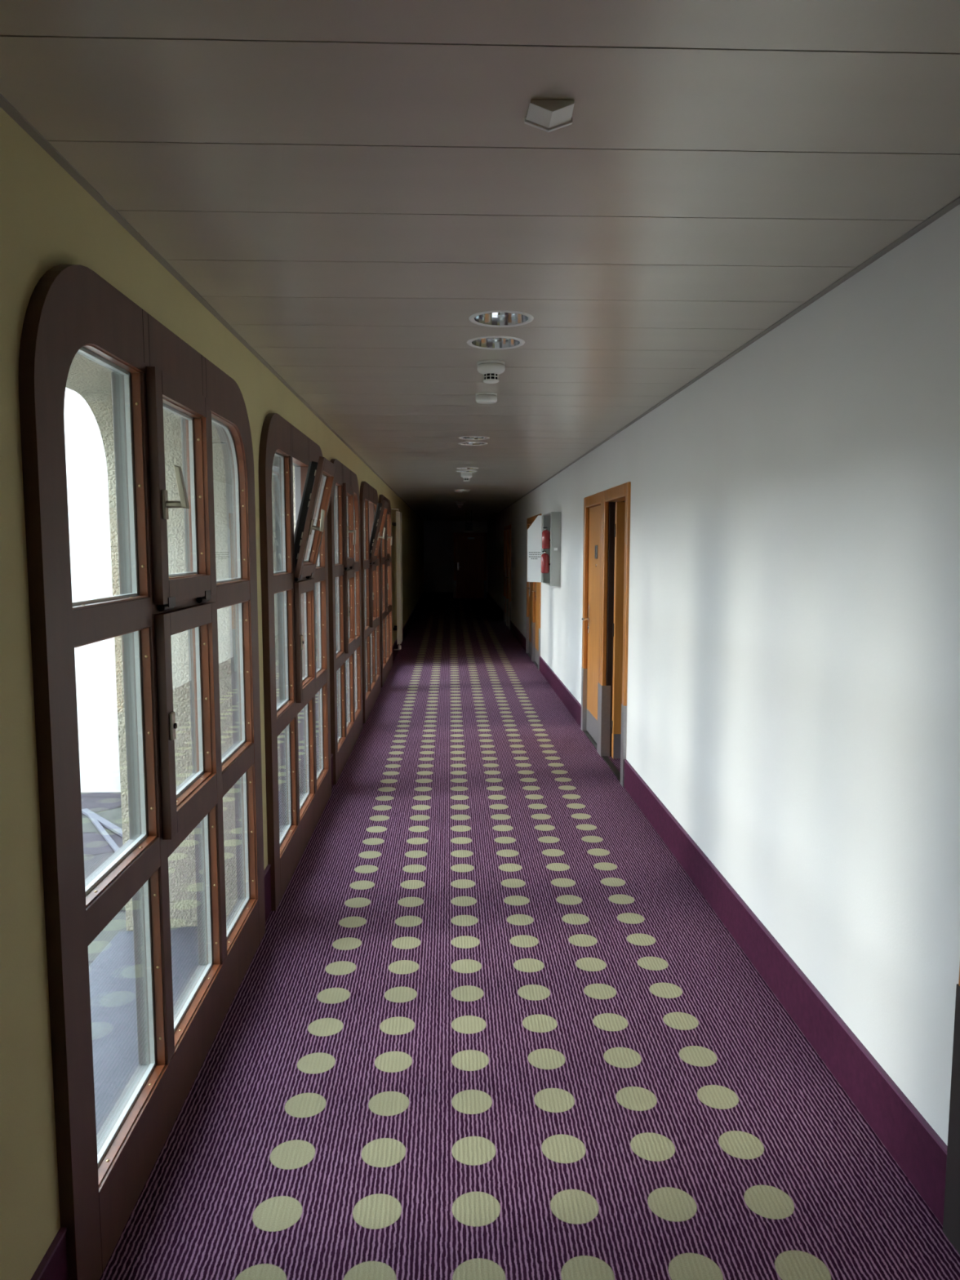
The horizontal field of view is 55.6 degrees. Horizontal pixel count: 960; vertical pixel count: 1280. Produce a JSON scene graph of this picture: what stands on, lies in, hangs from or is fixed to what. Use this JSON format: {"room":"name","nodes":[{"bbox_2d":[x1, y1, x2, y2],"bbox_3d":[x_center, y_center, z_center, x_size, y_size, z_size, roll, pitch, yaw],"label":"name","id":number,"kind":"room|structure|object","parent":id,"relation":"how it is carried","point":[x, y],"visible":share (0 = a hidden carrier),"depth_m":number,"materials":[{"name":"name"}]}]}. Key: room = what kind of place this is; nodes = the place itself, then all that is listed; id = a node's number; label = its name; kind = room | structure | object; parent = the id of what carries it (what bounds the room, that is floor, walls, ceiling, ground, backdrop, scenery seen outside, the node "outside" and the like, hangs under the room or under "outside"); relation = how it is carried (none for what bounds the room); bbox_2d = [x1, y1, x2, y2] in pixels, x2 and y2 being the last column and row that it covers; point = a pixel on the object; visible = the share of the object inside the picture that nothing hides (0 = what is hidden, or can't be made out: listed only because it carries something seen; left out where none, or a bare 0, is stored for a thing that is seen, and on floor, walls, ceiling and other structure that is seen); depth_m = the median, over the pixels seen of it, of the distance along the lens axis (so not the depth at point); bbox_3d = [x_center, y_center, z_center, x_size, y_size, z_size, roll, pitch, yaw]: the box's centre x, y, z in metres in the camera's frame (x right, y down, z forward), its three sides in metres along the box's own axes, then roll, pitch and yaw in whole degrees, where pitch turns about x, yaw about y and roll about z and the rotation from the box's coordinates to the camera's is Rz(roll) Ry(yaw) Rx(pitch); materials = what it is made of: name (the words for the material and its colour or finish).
{"room":"hotel corridor","nodes":[
{"label":"hotel corridor","id":0,"kind":"room"},
{"bbox_2d":[0,106,423,1279],"bbox_3d":[-1.449,-0.544,10.884,0.540,3.480,36.050,0,6,-2],"label":"wall","id":1,"kind":"structure","parent":0,"point":[48,220],"depth_m":1.83,"materials":[{"name":"beige paint"}]},
{"bbox_2d":[17,264,265,1279],"bbox_3d":[-1.132,0.229,2.777,0.693,2.237,1.960,0,6,-2],"label":"window","id":2,"kind":"structure","parent":1,"relation":"in","point":[133,1029],"depth_m":2.42,"materials":[{"name":"glass"},{"name":"brown stained wood"},{"name":"wood"}]},
{"bbox_2d":[0,93,423,520],"bbox_3d":[-1.168,-1.915,10.753,0.021,0.021,35.850,0,6,-2],"label":"trim","id":3,"kind":"structure","parent":1,"relation":"attached to","point":[5,104],"depth_m":2.31,"materials":[{"name":"grey"}]},
{"bbox_2d":[30,591,424,1279],"bbox_3d":[-1.173,0.402,10.990,0.013,0.216,35.850,0,6,-2],"label":"baseboard","id":4,"kind":"structure","parent":1,"relation":"attached to","point":[53,1265],"depth_m":1.89,"materials":[{"name":"carpet"}]},
{"bbox_2d":[258,413,337,911],"bbox_3d":[-1.169,0.006,4.950,0.764,2.237,1.960,0,6,-2],"label":"window","id":5,"kind":"structure","parent":1,"relation":"in","point":[300,581],"depth_m":4.63,"materials":[{"name":"brown wood"}]},
{"bbox_2d":[327,458,362,784],"bbox_3d":[-1.277,-0.217,7.122,0.693,2.237,1.960,0,6,-2],"label":"window","id":6,"kind":"structure","parent":1,"relation":"in","point":[344,542],"depth_m":6.82,"materials":[{"name":"brown wood"}]},
{"bbox_2d":[359,481,389,723],"bbox_3d":[-1.314,-0.440,9.295,0.764,2.237,1.960,0,6,-2],"label":"window","id":7,"kind":"structure","parent":1,"relation":"in","point":[373,513],"depth_m":8.97,"materials":[{"name":"brown wood"}]},
{"bbox_2d":[378,494,392,687],"bbox_3d":[-1.422,-0.662,11.466,0.693,2.237,1.960,0,6,-2],"label":"window","id":8,"kind":"structure","parent":1,"relation":"in","point":[385,547],"depth_m":11.18,"materials":[{"name":"brown wood"}]},
{"bbox_2d":[391,508,402,650],"bbox_3d":[-1.198,-0.878,13.197,0.119,2.024,0.460,0,6,-2],"label":"window","id":9,"kind":"structure","parent":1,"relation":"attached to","point":[398,627],"depth_m":13.00,"materials":[{"name":"wood"}]},
{"bbox_2d":[423,520,487,598],"bbox_3d":[-0.773,-2.720,28.773,2.011,2.800,0.120,0,6,-2],"label":"wall","id":10,"kind":"structure","parent":0,"point":[438,535],"depth_m":28.69,"materials":[{"name":"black paint"}]},
{"bbox_2d":[424,591,453,598],"bbox_3d":[-1.302,-1.415,28.823,0.924,0.193,0.011,0,6,-2],"label":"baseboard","id":11,"kind":"structure","parent":10,"relation":"attached to","point":[427,594],"depth_m":28.82,"materials":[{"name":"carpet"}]},
{"bbox_2d":[453,533,486,598],"bbox_3d":[-0.309,-2.343,28.724,1.040,2.060,0.084,0,6,-2],"label":"door","id":12,"kind":"structure","parent":10,"relation":"in","point":[469,548],"depth_m":28.75,"materials":[{"name":"orange wood"}]},
{"bbox_2d":[0,0,959,520],"bbox_3d":[-0.174,-1.921,10.786,1.967,0.020,35.846,0,6,-2],"label":"ceiling","id":13,"kind":"structure","parent":0,"point":[346,184],"depth_m":1.98,"materials":[{"name":"grey metal"}]},
{"bbox_2d":[456,502,463,507],"bbox_3d":[-0.369,-2.482,16.781,0.122,0.086,0.122,0,6,-2],"label":"smoke detector","id":14,"kind":"object","parent":13,"relation":"attached to","point":[460,504],"visible":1,"depth_m":16.75,"materials":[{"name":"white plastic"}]},
{"bbox_2d":[461,472,471,481],"bbox_3d":[-0.148,-1.790,10.030,0.122,0.086,0.122,0,6,-2],"label":"smoke detector","id":15,"kind":"object","parent":13,"relation":"attached to","point":[466,476],"visible":1,"depth_m":9.99,"materials":[{"name":"white plastic"}]},
{"bbox_2d":[456,470,477,472],"bbox_3d":[-0.143,-1.875,9.730,0.229,0.154,0.229,0,6,-2],"label":"recessed light","id":16,"kind":"object","parent":13,"relation":"in","point":[460,471],"visible":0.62,"depth_m":9.81,"materials":[{"name":"white metal"}]},
{"bbox_2d":[456,467,478,469],"bbox_3d":[-0.131,-1.838,9.362,0.229,0.154,0.229,0,6,-2],"label":"recessed light","id":17,"kind":"object","parent":13,"relation":"in","point":[456,468],"visible":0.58,"depth_m":9.45,"materials":[{"name":"white"}]},
{"bbox_2d":[457,441,487,445],"bbox_3d":[-0.055,-1.606,7.105,0.229,0.154,0.229,0,6,-2],"label":"recessed light","id":18,"kind":"object","parent":13,"relation":"in","point":[466,443],"visible":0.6,"depth_m":7.19,"materials":[{"name":"white metal"}]},
{"bbox_2d":[458,435,489,439],"bbox_3d":[-0.043,-1.568,6.737,0.229,0.154,0.229,0,6,-2],"label":"recessed light","id":19,"kind":"object","parent":13,"relation":"in","point":[466,437],"visible":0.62,"depth_m":6.82,"materials":[{"name":"white metal"}]},
{"bbox_2d":[475,391,497,404],"bbox_3d":[0.034,-1.274,4.799,0.113,0.046,0.113,0,6,-2],"label":"ceiling light","id":20,"kind":"object","parent":13,"relation":"attached to","point":[482,397],"depth_m":4.76,"materials":[{"name":"white plastic"}]},
{"bbox_2d":[476,360,505,383],"bbox_3d":[0.048,-1.170,3.985,0.122,0.086,0.122,0,6,-2],"label":"smoke detector","id":21,"kind":"object","parent":13,"relation":"attached to","point":[491,370],"visible":1,"depth_m":3.95,"materials":[{"name":"white plastic"}]},
{"bbox_2d":[466,335,524,349],"bbox_3d":[0.062,-1.245,3.586,0.229,0.154,0.229,0,6,-2],"label":"recessed light","id":22,"kind":"object","parent":13,"relation":"in","point":[496,342],"visible":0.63,"depth_m":3.67,"materials":[{"name":"white metal"}]},
{"bbox_2d":[468,310,533,327],"bbox_3d":[0.075,-1.206,3.208,0.229,0.154,0.229,0,6,-2],"label":"recessed light","id":23,"kind":"object","parent":13,"relation":"in","point":[494,318],"visible":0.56,"depth_m":3.29,"materials":[{"name":"white metal"}]},
{"bbox_2d":[524,99,574,132],"bbox_3d":[0.130,-0.964,1.678,0.090,0.024,0.075,0,6,-2],"label":"sensor","id":24,"kind":"object","parent":13,"relation":"in","point":[546,115],"visible":1,"depth_m":1.67,"materials":[{"name":"white plastic"}]},
{"bbox_2d":[99,598,959,1279],"bbox_3d":[1.115,0.563,11.083,4.631,0.120,36.050,0,6,-2],"label":"floor","id":25,"kind":"structure","parent":0,"point":[486,1023],"depth_m":2.88,"materials":[{"name":"carpet"}]},
{"bbox_2d":[487,204,959,1146],"bbox_3d":[0.901,-0.889,10.927,0.140,2.800,36.050,0,6,-2],"label":"wall","id":26,"kind":"structure","parent":0,"point":[793,688],"depth_m":2.93,"materials":[{"name":"white paint"}]},
{"bbox_2d":[502,525,506,623],"bbox_3d":[0.593,-1.375,19.316,0.186,2.055,1.053,0,6,-2],"label":"door","id":27,"kind":"structure","parent":26,"relation":"in","point":[504,575],"depth_m":19.69,"materials":[{"name":"orange wood"}]},
{"bbox_2d":[505,524,511,630],"bbox_3d":[0.628,-1.268,18.272,0.186,2.055,1.053,0,6,-2],"label":"door","id":28,"kind":"structure","parent":26,"relation":"in","point":[508,527],"depth_m":18.60,"materials":[{"name":"orange wood"}]},
{"bbox_2d":[524,516,533,660],"bbox_3d":[0.789,-0.774,13.455,0.186,2.055,1.023,0,6,-2],"label":"door","id":29,"kind":"structure","parent":26,"relation":"in","point":[530,520],"depth_m":13.83,"materials":[{"name":"orange wood"}]},
{"bbox_2d":[531,513,541,670],"bbox_3d":[0.823,-0.670,12.441,0.186,2.055,1.023,0,6,-2],"label":"door","id":30,"kind":"structure","parent":26,"relation":"in","point":[536,586],"depth_m":12.69,"materials":[{"name":"orange wood"}]},
{"bbox_2d":[527,511,560,586],"bbox_3d":[0.711,-1.024,10.252,0.277,0.795,0.993,0,6,-2],"label":"upper cabinet","id":31,"kind":"object","parent":26,"relation":"attached to","point":[552,520],"visible":1,"depth_m":10.59,"materials":[{"name":"white metal"}]},
{"bbox_2d":[528,551,541,559],"bbox_3d":[0.642,-0.988,10.668,0.165,0.084,0.002,4,7,36],"label":"print","id":32,"kind":"object","parent":31,"relation":"attached to","point":[532,555],"depth_m":10.67,"materials":[{"name":"grey paper"}]},
{"bbox_2d":[541,551,550,573],"bbox_3d":[0.769,-0.902,10.534,0.129,0.255,0.094,0,6,-2],"label":"fire extinguisher","id":33,"kind":"object","parent":31,"relation":"in","point":[545,563],"visible":0.98,"depth_m":10.50,"materials":[{"name":"red paint"}]},
{"bbox_2d":[542,527,550,548],"bbox_3d":[0.774,-1.175,10.507,0.120,0.245,0.094,0,6,-2],"label":"fire extinguisher","id":34,"kind":"object","parent":31,"relation":"in","point":[545,534],"visible":0.98,"depth_m":10.47,"materials":[{"name":"red paint"}]},
{"bbox_2d":[581,491,602,753],"bbox_3d":[0.986,-0.172,7.584,0.186,2.055,0.993,0,6,-2],"label":"door","id":35,"kind":"structure","parent":26,"relation":"in","point":[593,504],"depth_m":7.78,"materials":[{"name":"orange wood"}]},
{"bbox_2d":[599,481,631,786],"bbox_3d":[1.396,-0.072,6.612,0.882,2.055,0.993,0,6,-2],"label":"door","id":36,"kind":"structure","parent":26,"relation":"in","point":[615,512],"depth_m":6.92,"materials":[{"name":"orange wood"}]},
{"bbox_2d":[487,592,947,1225],"bbox_3d":[0.824,0.408,11.058,0.013,0.193,35.850,0,6,-2],"label":"baseboard","id":37,"kind":"structure","parent":26,"relation":"attached to","point":[918,1150],"depth_m":2.99,"materials":[{"name":"carpet"}]},
{"bbox_2d":[487,196,959,520],"bbox_3d":[0.820,-1.921,10.819,0.022,0.021,35.850,0,6,-2],"label":"trim","id":38,"kind":"structure","parent":26,"relation":"attached to","point":[954,203],"depth_m":2.97,"materials":[{"name":"grey"}]},
{"bbox_2d":[942,964,959,1254],"bbox_3d":[1.187,0.446,1.562,0.186,2.055,1.038,0,6,-2],"label":"door","id":39,"kind":"structure","parent":26,"relation":"in","point":[951,1221],"depth_m":2.12,"materials":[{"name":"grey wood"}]},
{"label":"outside","id":40,"kind":"structure","parent":0,"visible":0},
{"bbox_2d":[80,791,126,966],"bbox_3d":[-8.540,1.151,10.896,13.644,0.100,46.000,0,6,-2],"label":"floor","id":41,"kind":"structure","parent":40,"point":[96,850],"depth_m":6.83,"materials":[{"name":"stone"}]},
{"bbox_2d":[63,387,120,792],"bbox_3d":[-3.151,-0.515,8.150,3.044,3.780,0.200,0,6,-2],"label":"sky","id":42,"kind":"structure","parent":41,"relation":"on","point":[86,473],"depth_m":8.03,"materials":[{"name":"white"}]},
{"bbox_2d":[81,808,122,852],"bbox_3d":[-2.855,1.474,7.078,0.224,0.022,1.400,-4,7,-33],"label":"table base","id":43,"kind":"object","parent":41,"relation":"on","point":[95,819],"visible":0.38,"depth_m":7.13,"materials":[{"name":"silver metal"}]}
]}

